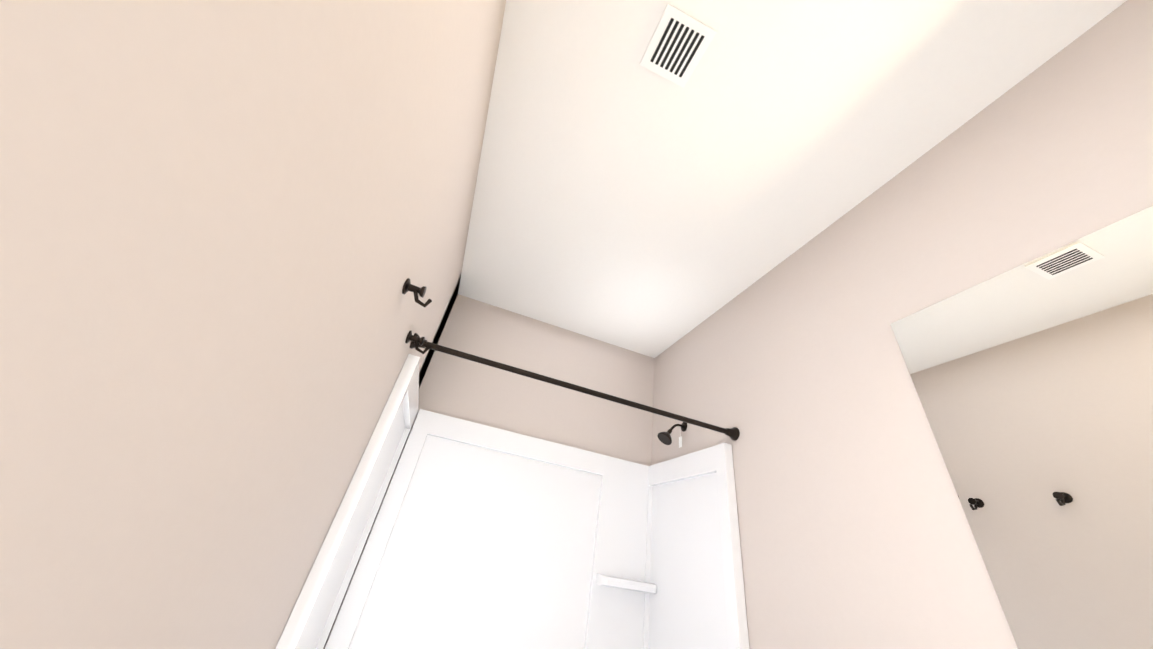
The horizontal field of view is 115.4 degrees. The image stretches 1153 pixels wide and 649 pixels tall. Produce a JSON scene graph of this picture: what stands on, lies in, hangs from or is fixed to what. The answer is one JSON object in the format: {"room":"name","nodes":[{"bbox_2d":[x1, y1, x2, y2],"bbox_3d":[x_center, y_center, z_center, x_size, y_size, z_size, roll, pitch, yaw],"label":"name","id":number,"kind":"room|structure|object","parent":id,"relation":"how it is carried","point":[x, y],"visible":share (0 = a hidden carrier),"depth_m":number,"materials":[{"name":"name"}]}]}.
{"room":"bathroom","nodes":[
{"label":"bathroom","id":0,"kind":"room"},
{"bbox_2d":[0,0,505,648],"bbox_3d":[-0.257,-0.176,-0.110,0.120,2.720,4.553,18,-34,-13],"label":"wall","id":1,"kind":"structure","parent":0,"point":[228,228],"depth_m":0.36,"materials":[{"name":"paint"}]},
{"bbox_2d":[405,331,428,353],"bbox_3d":[-0.572,0.068,1.321,0.084,0.072,0.048,18,-34,-13],"label":"robe hook","id":2,"kind":"object","parent":1,"relation":"attached to","point":[415,339],"visible":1,"depth_m":1.31,"materials":[{"name":"black metal"}]},
{"bbox_2d":[402,278,431,307],"bbox_3d":[-0.456,-0.088,1.055,0.084,0.072,0.048,18,-34,-13],"label":"robe hook","id":3,"kind":"object","parent":1,"relation":"attached to","point":[414,289],"visible":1,"depth_m":1.05,"materials":[{"name":"black metal"}]},
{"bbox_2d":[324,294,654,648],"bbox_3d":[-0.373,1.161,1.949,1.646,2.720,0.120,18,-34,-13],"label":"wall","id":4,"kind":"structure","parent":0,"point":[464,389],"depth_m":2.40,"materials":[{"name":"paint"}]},
{"bbox_2d":[458,0,1126,357],"bbox_3d":[0.460,-0.758,1.407,1.766,0.100,3.393,18,-34,-13],"label":"ceiling","id":5,"kind":"structure","parent":0,"point":[624,198],"depth_m":1.37,"materials":[{"name":"paint"}]},
{"bbox_2d":[640,3,716,87],"bbox_3d":[0.318,-0.877,1.160,0.170,0.012,0.170,18,-34,-13],"label":"ceiling vent","id":6,"kind":"object","parent":5,"relation":"in","point":[679,43],"visible":1,"depth_m":1.15,"materials":[{"name":"white plastic"}]},
{"bbox_2d":[651,0,1152,648],"bbox_3d":[1.020,0.659,0.823,0.120,2.720,3.393,18,-34,-13],"label":"wall","id":7,"kind":"structure","parent":0,"point":[855,530],"depth_m":1.18,"materials":[{"name":"paint"}]},
{"bbox_2d":[410,333,739,440],"bbox_3d":[0.064,0.297,1.598,1.523,0.064,0.064,18,-34,-13],"label":"shower rod","id":8,"kind":"object","parent":7,"relation":"attached to","point":[733,433],"visible":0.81,"depth_m":1.57,"materials":[{"name":"black metal"}]},
{"bbox_2d":[890,206,1152,648],"bbox_3d":[1.268,0.059,0.321,0.012,1.044,1.570,18,-34,-13],"label":"mirror","id":9,"kind":"object","parent":7,"relation":"attached to","point":[1032,381],"visible":1,"depth_m":0.82,"materials":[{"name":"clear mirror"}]},
{"bbox_3d":[0.084,1.581,-0.122,1.706,0.100,3.393,18,-34,-13],"label":"floor","id":10,"kind":"structure","parent":0,"visible":0},
{"bbox_2d":[276,354,748,648],"bbox_3d":[-0.205,1.222,1.442,1.522,2.115,0.754,18,-34,-13],"label":"shower surround","id":11,"kind":"object","parent":10,"relation":"on","point":[481,536],"visible":1,"depth_m":1.81,"materials":[{"name":"plastic"}]}
]}

